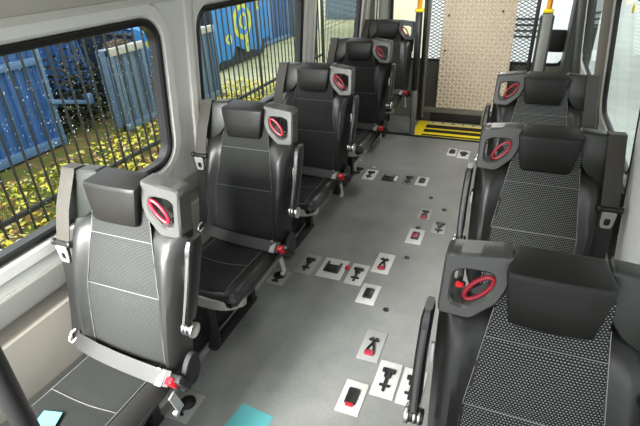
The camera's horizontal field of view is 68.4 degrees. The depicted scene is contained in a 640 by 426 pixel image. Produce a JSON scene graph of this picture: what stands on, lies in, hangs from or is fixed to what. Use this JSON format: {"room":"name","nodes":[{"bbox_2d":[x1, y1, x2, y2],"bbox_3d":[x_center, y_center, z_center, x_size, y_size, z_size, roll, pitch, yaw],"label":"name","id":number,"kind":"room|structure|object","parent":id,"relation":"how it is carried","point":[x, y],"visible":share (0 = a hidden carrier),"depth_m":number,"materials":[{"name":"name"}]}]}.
{"room":"vehicle interior","nodes":[
{"label":"vehicle interior","id":0,"kind":"room"},
{"bbox_2d":[0,0,122,18],"bbox_3d":[0.344,-1.124,1.865,1.781,0.400,6.300,9,31,20],"label":"ceiling","id":1,"kind":"structure","parent":0,"point":[8,8],"depth_m":1.41,"materials":[{"name":"grey plastic"}]},
{"bbox_2d":[0,0,370,424],"bbox_3d":[-0.293,-0.660,3.081,0.109,1.560,5.150,9,31,20],"label":"wall","id":2,"kind":"structure","parent":0,"point":[36,325],"depth_m":1.73,"materials":[{"name":"grey paint"}]},
{"bbox_2d":[0,0,169,27],"bbox_3d":[-0.287,-1.311,2.669,0.028,0.027,5.100,9,31,20],"label":"trim","id":3,"kind":"structure","parent":2,"relation":"attached to","point":[64,13],"depth_m":1.51,"materials":[{"name":"grey plastic"}]},
{"bbox_2d":[0,19,172,266],"bbox_3d":[-0.924,-0.236,1.579,0.115,0.647,1.251,9,31,20],"label":"window","id":4,"kind":"structure","parent":2,"relation":"in","point":[31,240],"depth_m":1.82,"materials":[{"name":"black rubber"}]},
{"bbox_2d":[0,29,156,225],"bbox_3d":[-0.913,-0.249,1.596,0.059,0.569,1.120,9,31,20],"label":"raindrops","id":5,"kind":"object","parent":4,"relation":"attached to","point":[137,29],"visible":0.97,"depth_m":1.66,"materials":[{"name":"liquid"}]},
{"bbox_2d":[182,0,204,160],"bbox_3d":[-0.603,-0.544,2.283,0.126,0.960,0.070,9,31,20],"label":"trim","id":6,"kind":"structure","parent":2,"relation":"attached to","point":[187,5],"depth_m":2.17,"materials":[{"name":"grey plastic"}]},
{"bbox_2d":[196,0,303,102],"bbox_3d":[-0.369,-0.935,2.785,0.115,0.647,1.241,9,31,20],"label":"window","id":7,"kind":"structure","parent":2,"relation":"in","point":[299,20],"depth_m":2.98,"materials":[{"name":"black rubber"}]},
{"bbox_2d":[143,135,379,425],"bbox_3d":[-0.169,0.171,3.164,0.035,0.021,4.400,9,31,20],"label":"trim","id":8,"kind":"structure","parent":2,"relation":"attached to","point":[205,349],"depth_m":2.73,"materials":[{"name":"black metal"}]},
{"bbox_2d":[179,113,389,374],"bbox_3d":[-0.287,0.065,3.281,0.300,0.100,5.000,9,31,20],"label":"baseboard","id":9,"kind":"structure","parent":2,"relation":"attached to","point":[200,341],"depth_m":2.43,"materials":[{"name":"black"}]},
{"bbox_2d":[306,0,313,61],"bbox_3d":[-0.081,-1.201,3.416,0.126,0.960,0.100,9,31,20],"label":"trim","id":10,"kind":"structure","parent":2,"relation":"attached to","point":[310,2],"depth_m":3.33,"materials":[{"name":"grey plastic"}]},
{"bbox_2d":[314,0,361,62],"bbox_3d":[0.153,-1.594,3.920,0.115,0.647,1.116,9,31,20],"label":"window","id":11,"kind":"structure","parent":2,"relation":"in","point":[358,2],"depth_m":4.34,"materials":[{"name":"glass"}]},
{"bbox_2d":[361,0,366,34],"bbox_3d":[0.409,-1.819,4.481,0.126,0.960,0.100,9,31,20],"label":"trim","id":12,"kind":"structure","parent":2,"relation":"attached to","point":[365,1],"depth_m":4.43,"materials":[{"name":"grey plastic"}]},
{"bbox_2d":[377,0,378,18],"bbox_3d":[0.568,-1.786,4.676,0.046,1.300,0.016,9,31,20],"label":"trim","id":13,"kind":"structure","parent":2,"relation":"attached to","point":[378,0],"depth_m":4.57,"materials":[{"name":"white plastic"}]},
{"bbox_2d":[369,0,388,19],"bbox_3d":[0.545,-1.895,4.872,0.250,1.900,0.360,9,31,20],"label":"trim","id":14,"kind":"structure","parent":2,"relation":"attached to","point":[383,4],"depth_m":4.64,"materials":[{"name":"grey plastic"}]},
{"bbox_2d":[388,0,439,117],"bbox_3d":[1.037,-1.943,4.900,1.050,2.040,0.065,9,31,20],"label":"door","id":15,"kind":"structure","parent":2,"relation":"in","point":[400,110],"depth_m":5.17,"materials":[{"name":"grey metal"}]},
{"bbox_2d":[159,115,487,425],"bbox_3d":[0.413,0.380,2.830,2.100,0.060,6.000,9,31,20],"label":"floor","id":16,"kind":"structure","parent":0,"point":[291,357],"depth_m":2.56,"materials":[{"name":"plastic"}]},
{"bbox_2d":[0,346,39,425],"bbox_3d":[-0.668,0.403,1.020,0.100,1.750,0.100,9,31,20],"label":"pole","id":17,"kind":"object","parent":16,"relation":"on","point":[14,404],"visible":1,"depth_m":1.00,"materials":[{"name":"black plastic"}]},
{"bbox_2d":[0,162,201,425],"bbox_3d":[-0.712,0.481,1.548,0.572,1.098,0.679,9,31,20],"label":"passenger seat","id":18,"kind":"object","parent":16,"relation":"on","point":[132,274],"visible":0.99,"depth_m":1.55,"materials":[{"name":"black leather"}]},
{"bbox_2d":[37,411,61,425],"bbox_3d":[-0.832,0.647,1.414,0.082,0.002,0.118,2,30,8],"label":"paper sheet","id":19,"kind":"object","parent":18,"relation":"on","point":[47,418],"visible":1,"depth_m":1.44,"materials":[{"name":"teal"}]},
{"bbox_2d":[0,353,180,425],"bbox_3d":[-0.748,0.626,1.538,0.412,0.080,0.460,9,31,20],"label":"cushion","id":20,"kind":"object","parent":18,"relation":"on","point":[94,390],"depth_m":1.54,"materials":[{"name":"black fabric"}]},
{"bbox_2d":[165,390,205,423],"bbox_3d":[-0.578,0.829,2.029,0.110,0.014,0.150,9,31,20],"label":"floor plate","id":21,"kind":"object","parent":16,"relation":"on","point":[191,400],"visible":0.76,"depth_m":2.02,"materials":[{"name":"bare metal"},{"name":"black plastic"}]},
{"bbox_2d":[191,98,303,350],"bbox_3d":[-0.408,0.099,2.207,0.572,1.098,0.679,9,31,20],"label":"passenger seat","id":22,"kind":"object","parent":16,"relation":"on","point":[249,192],"visible":0.92,"depth_m":2.22,"materials":[{"name":"black leather"}]},
{"bbox_2d":[199,236,278,308],"bbox_3d":[-0.445,0.243,2.197,0.412,0.080,0.460,9,31,20],"label":"cushion","id":23,"kind":"object","parent":22,"relation":"on","point":[231,268],"depth_m":2.11,"materials":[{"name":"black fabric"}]},
{"bbox_2d":[224,403,272,425],"bbox_3d":[-0.305,0.873,1.941,0.171,0.002,0.170,11,32,23],"label":"paper sheet","id":24,"kind":"object","parent":16,"relation":"on","point":[246,415],"visible":1,"depth_m":1.97,"materials":[{"name":"teal paper"}]},
{"bbox_2d":[265,269,291,285],"bbox_3d":[-0.247,0.379,2.806,0.110,0.014,0.140,9,31,20],"label":"floor plate","id":25,"kind":"object","parent":16,"relation":"on","point":[275,278],"visible":0.89,"depth_m":2.79,"materials":[{"name":"grey"}]},
{"bbox_2d":[294,254,321,274],"bbox_3d":[-0.072,0.311,2.912,0.106,0.016,0.204,9,31,20],"label":"floor plate","id":26,"kind":"object","parent":16,"relation":"on","point":[309,262],"visible":1,"depth_m":2.90,"materials":[{"name":"grey"}]},
{"bbox_2d":[273,62,359,249],"bbox_3d":[-0.098,-0.293,2.882,0.572,1.098,0.679,9,31,20],"label":"passenger seat","id":27,"kind":"object","parent":16,"relation":"on","point":[328,110],"visible":0.62,"depth_m":2.88,"materials":[{"name":"black leather"}]},
{"bbox_2d":[295,178,338,213],"bbox_3d":[-0.134,-0.148,2.873,0.412,0.080,0.460,9,31,20],"label":"cushion","id":28,"kind":"object","parent":27,"relation":"on","point":[314,192],"depth_m":2.75,"materials":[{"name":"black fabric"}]},
{"bbox_2d":[315,257,349,280],"bbox_3d":[0.087,0.334,2.857,0.175,0.018,0.200,9,31,20],"label":"floor plate","id":29,"kind":"object","parent":16,"relation":"on","point":[331,268],"visible":1,"depth_m":2.85,"materials":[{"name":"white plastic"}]},
{"bbox_2d":[334,379,368,416],"bbox_3d":[0.139,0.791,2.036,0.102,0.019,0.175,9,31,20],"label":"floor plate","id":30,"kind":"object","parent":16,"relation":"on","point":[350,401],"visible":1,"depth_m":2.03,"materials":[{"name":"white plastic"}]},
{"bbox_2d":[343,263,369,285],"bbox_3d":[0.220,0.360,2.802,0.104,0.016,0.205,9,31,20],"label":"floor plate","id":31,"kind":"object","parent":16,"relation":"on","point":[357,273],"visible":1,"depth_m":2.79,"materials":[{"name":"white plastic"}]},
{"bbox_2d":[354,167,363,173],"bbox_3d":[0.333,-0.368,4.090,0.062,0.013,0.133,9,31,20],"label":"floor plate","id":32,"kind":"object","parent":16,"relation":"on","point":[358,168],"visible":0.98,"depth_m":4.10,"materials":[{"name":"black plastic"}]},
{"bbox_2d":[327,37,395,194],"bbox_3d":[0.240,-0.718,3.615,0.572,1.098,0.679,9,31,20],"label":"passenger seat","id":33,"kind":"object","parent":16,"relation":"on","point":[374,73],"visible":0.59,"depth_m":3.60,"materials":[{"name":"black leather"}]},
{"bbox_2d":[355,130,377,154],"bbox_3d":[0.203,-0.574,3.605,0.412,0.080,0.460,9,31,20],"label":"cushion","id":34,"kind":"object","parent":33,"relation":"on","point":[363,138],"depth_m":3.48,"materials":[{"name":"black fabric"}]},
{"bbox_2d":[355,283,381,305],"bbox_3d":[0.272,0.448,2.639,0.106,0.019,0.175,9,31,20],"label":"floor plate","id":35,"kind":"object","parent":16,"relation":"on","point":[368,294],"visible":1,"depth_m":2.63,"materials":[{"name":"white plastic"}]},
{"bbox_2d":[361,169,378,180],"bbox_3d":[0.429,-0.332,4.020,0.102,0.016,0.205,9,31,20],"label":"floor plate","id":36,"kind":"object","parent":16,"relation":"on","point":[370,174],"visible":1,"depth_m":4.02,"materials":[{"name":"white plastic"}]},
{"bbox_2d":[356,329,387,362],"bbox_3d":[0.256,0.641,2.297,0.104,0.017,0.205,9,31,20],"label":"floor plate","id":37,"kind":"object","parent":16,"relation":"on","point":[372,345],"visible":1,"depth_m":2.29,"materials":[{"name":"grey plastic"}]},
{"bbox_2d":[371,253,395,274],"bbox_3d":[0.390,0.303,2.890,0.106,0.017,0.210,9,31,20],"label":"floor plate","id":38,"kind":"object","parent":16,"relation":"on","point":[383,263],"visible":1,"depth_m":2.88,"materials":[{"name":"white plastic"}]},
{"bbox_2d":[369,360,402,400],"bbox_3d":[0.300,0.743,2.115,0.104,0.016,0.208,9,31,20],"label":"floor plate","id":39,"kind":"object","parent":16,"relation":"on","point":[384,385],"visible":1,"depth_m":2.11,"materials":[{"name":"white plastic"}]},
{"bbox_2d":[361,19,414,146],"bbox_3d":[0.578,-1.206,4.458,0.564,1.094,0.672,9,31,20],"label":"passenger seat","id":40,"kind":"object","parent":16,"relation":"on","point":[390,29],"visible":0.38,"depth_m":4.43,"materials":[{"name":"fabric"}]},
{"bbox_2d":[386,94,402,111],"bbox_3d":[0.542,-1.061,4.448,0.412,0.080,0.460,9,31,20],"label":"cushion","id":41,"kind":"object","parent":40,"relation":"on","point":[396,98],"depth_m":4.35,"materials":[{"name":"black fabric"}]},
{"bbox_2d":[382,174,397,180],"bbox_3d":[0.586,-0.296,3.943,0.122,0.014,0.103,9,31,20],"label":"floor plate","id":42,"kind":"object","parent":16,"relation":"on","point":[389,178],"visible":1,"depth_m":3.92,"materials":[{"name":"black plastic"}]},
{"bbox_2d":[402,175,415,184],"bbox_3d":[0.737,-0.278,3.902,0.085,0.016,0.165,9,31,20],"label":"floor plate","id":43,"kind":"object","parent":16,"relation":"on","point":[409,180],"visible":1,"depth_m":3.89,"materials":[{"name":"grey metal"}]},
{"bbox_2d":[395,367,427,406],"bbox_3d":[0.404,0.763,2.071,0.104,0.016,0.208,9,31,20],"label":"floor plate","id":44,"kind":"object","parent":16,"relation":"on","point":[403,395],"visible":0.52,"depth_m":2.07,"materials":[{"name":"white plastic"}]},
{"bbox_2d":[405,228,425,244],"bbox_3d":[0.636,0.150,3.141,0.104,0.021,0.188,9,31,20],"label":"floor plate","id":45,"kind":"object","parent":16,"relation":"on","point":[415,236],"visible":1,"depth_m":3.12,"materials":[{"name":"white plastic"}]},
{"bbox_2d":[409,0,424,134],"bbox_3d":[0.908,-1.603,4.376,0.080,1.850,0.060,9,31,20],"label":"pole","id":46,"kind":"object","parent":16,"relation":"on","point":[419,10],"visible":1,"depth_m":4.46,"materials":[{"name":"yellow paint"},{"name":"black plastic"}]},
{"bbox_2d":[414,176,429,185],"bbox_3d":[0.839,-0.267,3.870,0.098,0.019,0.165,9,31,20],"label":"floor plate","id":47,"kind":"object","parent":16,"relation":"on","point":[421,181],"visible":1,"depth_m":3.85,"materials":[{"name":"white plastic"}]},
{"bbox_2d":[417,208,432,219],"bbox_3d":[0.758,0.003,3.398,0.090,0.017,0.160,9,31,20],"label":"floor plate","id":48,"kind":"object","parent":16,"relation":"on","point":[424,214],"visible":1,"depth_m":3.39,"materials":[{"name":"grey"}]},
{"bbox_2d":[386,131,487,143],"bbox_3d":[1.297,-0.742,4.691,1.750,0.014,0.050,9,31,20],"label":"trim","id":49,"kind":"structure","parent":16,"relation":"attached to","point":[389,132],"depth_m":4.74,"materials":[{"name":"black metal"}]},
{"bbox_2d":[430,221,447,234],"bbox_3d":[0.819,0.095,3.230,0.095,0.016,0.165,9,31,20],"label":"floor plate","id":50,"kind":"object","parent":16,"relation":"on","point":[438,227],"visible":1,"depth_m":3.22,"materials":[{"name":"grey"}]},
{"bbox_2d":[414,120,487,141],"bbox_3d":[1.473,-0.836,4.835,1.000,0.023,0.460,9,31,20],"label":"step tread","id":51,"kind":"structure","parent":16,"relation":"on","point":[425,128],"depth_m":4.86,"materials":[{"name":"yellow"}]},
{"bbox_2d":[446,148,457,156],"bbox_3d":[1.232,-0.573,4.387,0.085,0.019,0.185,9,31,20],"label":"floor plate","id":52,"kind":"object","parent":16,"relation":"on","point":[451,152],"visible":1,"depth_m":4.37,"materials":[{"name":"white metal"}]},
{"bbox_2d":[456,150,470,158],"bbox_3d":[1.321,-0.543,4.332,0.104,0.014,0.200,9,31,20],"label":"floor plate","id":53,"kind":"object","parent":16,"relation":"on","point":[462,154],"visible":1,"depth_m":4.32,"materials":[{"name":"white metal"}]},
{"bbox_2d":[417,0,541,125],"bbox_3d":[1.528,-1.760,4.569,1.058,1.860,0.095,9,31,20],"label":"lift","id":54,"kind":"object","parent":16,"relation":"on","point":[477,38],"visible":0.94,"depth_m":4.68,"materials":[{"name":"beige metal"}]},
{"bbox_2d":[403,239,639,425],"bbox_3d":[0.432,0.705,1.064,0.572,1.098,0.679,9,31,20],"label":"passenger seat","id":55,"kind":"object","parent":16,"relation":"on","point":[551,338],"visible":1,"depth_m":1.06,"materials":[{"name":"black fabric"}]},
{"bbox_2d":[470,70,599,194],"bbox_3d":[1.085,-0.119,2.484,0.572,1.098,0.679,9,31,20],"label":"passenger seat","id":56,"kind":"object","parent":16,"relation":"on","point":[542,98],"visible":0.29,"depth_m":2.44,"materials":[{"name":"black plastic"}]},
{"bbox_2d":[453,122,627,287],"bbox_3d":[0.759,0.293,1.774,0.572,1.098,0.679,9,31,20],"label":"passenger seat","id":57,"kind":"object","parent":16,"relation":"on","point":[553,188],"visible":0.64,"depth_m":1.76,"materials":[{"name":"black fabric"}]},
{"bbox_2d":[531,0,554,71],"bbox_3d":[1.897,-1.442,4.014,0.110,1.850,0.060,9,31,20],"label":"pole","id":58,"kind":"object","parent":16,"relation":"on","point":[546,22],"visible":0.62,"depth_m":3.97,"materials":[{"name":"yellow paint"},{"name":"black plastic"}]},
{"bbox_2d":[580,0,627,263],"bbox_3d":[1.439,-0.378,2.447,0.103,1.560,5.150,9,31,20],"label":"wall","id":59,"kind":"structure","parent":0,"point":[602,126],"depth_m":2.50,"materials":[{"name":"grey paint"}]},
{"bbox_2d":[506,4,572,95],"bbox_3d":[2.002,-1.786,4.547,1.030,2.040,0.065,9,31,20],"label":"door","id":60,"kind":"structure","parent":59,"relation":"in","point":[550,67],"depth_m":4.65,"materials":[{"name":"grey"}]},
{"bbox_2d":[548,29,566,51],"bbox_3d":[2.240,-1.623,4.445,0.130,0.200,0.065,9,31,20],"label":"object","id":61,"kind":"structure","parent":60,"relation":"attached to","point":[558,36],"depth_m":4.42,"materials":[{"name":"black plastic"}]},
{"bbox_2d":[559,0,603,73],"bbox_3d":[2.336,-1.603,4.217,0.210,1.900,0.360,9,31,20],"label":"trim","id":62,"kind":"structure","parent":59,"relation":"attached to","point":[597,5],"depth_m":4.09,"materials":[{"name":"grey plastic"}]},
{"bbox_2d":[582,0,591,74],"bbox_3d":[1.855,-1.267,3.189,0.085,0.627,0.896,9,31,20],"label":"window","id":63,"kind":"structure","parent":59,"relation":"in","point":[586,67],"depth_m":3.56,"materials":[{"name":"black rubber"}]},
{"bbox_2d":[594,0,613,127],"bbox_3d":[1.606,-0.860,2.682,0.126,0.960,0.360,9,31,20],"label":"trim","id":64,"kind":"structure","parent":59,"relation":"attached to","point":[607,9],"depth_m":2.59,"materials":[{"name":"grey plastic"}]},
{"bbox_2d":[607,184,625,260],"bbox_3d":[1.249,0.118,2.007,0.094,0.540,0.260,9,31,20],"label":"trim","id":65,"kind":"structure","parent":59,"relation":"attached to","point":[611,249],"depth_m":1.89,"materials":[{"name":"grey plastic"}]},
{"bbox_2d":[614,119,639,264],"bbox_3d":[1.074,-0.118,1.552,0.151,1.110,0.340,9,31,20],"label":"trim","id":66,"kind":"structure","parent":59,"relation":"attached to","point":[628,241],"depth_m":1.62,"materials":[{"name":"white plastic"}]},
{"bbox_2d":[624,109,639,194],"bbox_3d":[1.134,-0.392,1.637,0.102,0.720,0.060,9,31,20],"label":"trim","id":67,"kind":"structure","parent":59,"relation":"attached to","point":[639,109],"depth_m":1.73,"materials":[{"name":"black rubber"}]},
{"label":"outside","id":68,"kind":"structure","parent":0,"visible":0},
{"bbox_2d":[219,0,424,97],"bbox_3d":[-0.337,-7.835,19.003,12.100,0.004,22.400,9,31,20],"label":"gravel","id":69,"kind":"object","parent":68,"point":[403,9],"depth_m":13.10,"materials":[{"name":"beige gravel"}]},
{"bbox_2d":[200,0,271,69],"bbox_3d":[-2.427,-4.656,11.666,1.365,1.688,2.704,9,31,20],"label":"shipping container","id":70,"kind":"object","parent":69,"relation":"on","point":[207,16],"visible":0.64,"depth_m":11.28,"materials":[{"name":"blue metal"}]},
{"bbox_2d":[265,0,289,46],"bbox_3d":[-2.413,-6.192,14.130,2.252,2.055,2.100,9,31,20],"label":"shipping container","id":71,"kind":"object","parent":69,"relation":"on","point":[272,1],"visible":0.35,"depth_m":14.33,"materials":[{"name":"blue metal"}]},
{"bbox_2d":[289,0,317,36],"bbox_3d":[-1.284,-7.020,15.681,2.045,1.900,1.600,9,31,20],"label":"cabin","id":72,"kind":"object","parent":69,"relation":"on","point":[290,6],"visible":0.05,"depth_m":14.97,"materials":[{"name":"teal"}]},
{"bbox_2d":[320,0,355,62],"bbox_3d":[1.178,-6.134,13.507,0.070,2.300,6.170,9,31,20],"label":"fence panel","id":73,"kind":"object","parent":69,"relation":"on","point":[323,30],"visible":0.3,"depth_m":11.73,"materials":[{"name":"grey"}]},
{"bbox_2d":[325,0,355,19],"bbox_3d":[1.154,-8.457,18.828,1.600,1.150,1.800,9,31,20],"label":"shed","id":74,"kind":"object","parent":69,"relation":"on","point":[347,1],"visible":0.26,"depth_m":18.31,"materials":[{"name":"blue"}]},
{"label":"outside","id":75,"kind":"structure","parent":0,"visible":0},
{"bbox_2d":[0,84,270,248],"bbox_3d":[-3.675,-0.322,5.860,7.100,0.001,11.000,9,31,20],"label":"bushes","id":76,"kind":"object","parent":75,"point":[7,176],"visible":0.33,"depth_m":6.61,"materials":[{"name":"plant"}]},
{"bbox_2d":[0,49,67,170],"bbox_3d":[-5.597,-1.239,5.864,2.452,1.735,3.240,9,31,20],"label":"shipping container","id":77,"kind":"object","parent":76,"relation":"on","point":[10,140],"visible":0.52,"depth_m":6.50,"materials":[{"name":"blue metal"}]},
{"bbox_2d":[47,93,94,103],"bbox_3d":[-3.734,-1.675,7.071,0.090,0.259,0.776,9,31,20],"label":"bar","id":78,"kind":"object","parent":77,"relation":"attached to","point":[90,98],"visible":0.72,"depth_m":7.15,"materials":[{"name":"blue metal"}]},
{"bbox_2d":[38,39,109,134],"bbox_3d":[-4.178,-2.295,7.587,1.136,1.739,1.503,9,31,20],"label":"thicket","id":79,"kind":"object","parent":76,"relation":"on","point":[83,108],"visible":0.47,"depth_m":7.77,"materials":[{"name":"black"}]},
{"bbox_2d":[39,30,131,107],"bbox_3d":[-5.750,-3.302,9.534,2.452,1.755,4.250,9,31,20],"label":"shipping container","id":80,"kind":"object","parent":76,"relation":"on","point":[53,49],"visible":0.03,"depth_m":8.88,"materials":[{"name":"blue metal"}]},
{"bbox_2d":[77,27,152,101],"bbox_3d":[-3.575,-2.749,8.639,1.365,1.408,0.704,9,31,20],"label":"covered porch","id":81,"kind":"object","parent":76,"relation":"on","point":[99,40],"visible":0.05,"depth_m":8.36,"materials":[{"name":"blue metal"}]},
{"bbox_2d":[95,41,157,133],"bbox_3d":[-3.036,-2.014,7.515,0.252,1.285,0.790,9,31,20],"label":"metal bin","id":82,"kind":"object","parent":76,"relation":"on","point":[105,64],"visible":0.6,"depth_m":7.40,"materials":[{"name":"blue metal"}]},
{"bbox_2d":[102,39,128,47],"bbox_3d":[-3.119,-2.588,7.148,0.196,0.085,0.551,9,31,20],"label":"rubble pile","id":83,"kind":"object","parent":82,"relation":"on","point":[119,41],"visible":0.73,"depth_m":7.09,"materials":[{"name":"brown stone"}]},
{"bbox_2d":[0,78,275,247],"bbox_3d":[-1.901,-0.792,6.511,3.280,0.114,8.250,9,31,20],"label":"fallen leaves","id":84,"kind":"object","parent":76,"relation":"on","point":[28,219],"visible":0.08,"depth_m":6.37,"materials":[{"name":"yellow plant"}]},
{"bbox_2d":[0,0,322,247],"bbox_3d":[-1.792,-2.445,7.122,0.088,2.430,9.800,9,31,20],"label":"fence","id":85,"kind":"object","parent":76,"relation":"on","point":[15,218],"visible":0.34,"depth_m":5.76,"materials":[{"name":"grey metal"}]},
{"bbox_2d":[200,25,222,97],"bbox_3d":[-2.275,-2.756,8.750,0.502,1.315,0.650,9,31,20],"label":"metal bin","id":86,"kind":"object","parent":76,"relation":"on","point":[203,31],"visible":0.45,"depth_m":8.75,"materials":[{"name":"blue metal"}]},
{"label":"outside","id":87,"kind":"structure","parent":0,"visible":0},
{"bbox_2d":[554,0,639,174],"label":"window","id":88,"kind":"structure","parent":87,"point":[623,101],"depth_m":9.90,"materials":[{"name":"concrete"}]},
{"bbox_2d":[428,0,565,62],"bbox_3d":[3.564,-3.876,9.345,2.000,2.260,4.730,9,31,20],"label":"van","id":89,"kind":"object","parent":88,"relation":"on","point":[558,6],"visible":0.02,"depth_m":7.35,"materials":[{"name":"white paint"}]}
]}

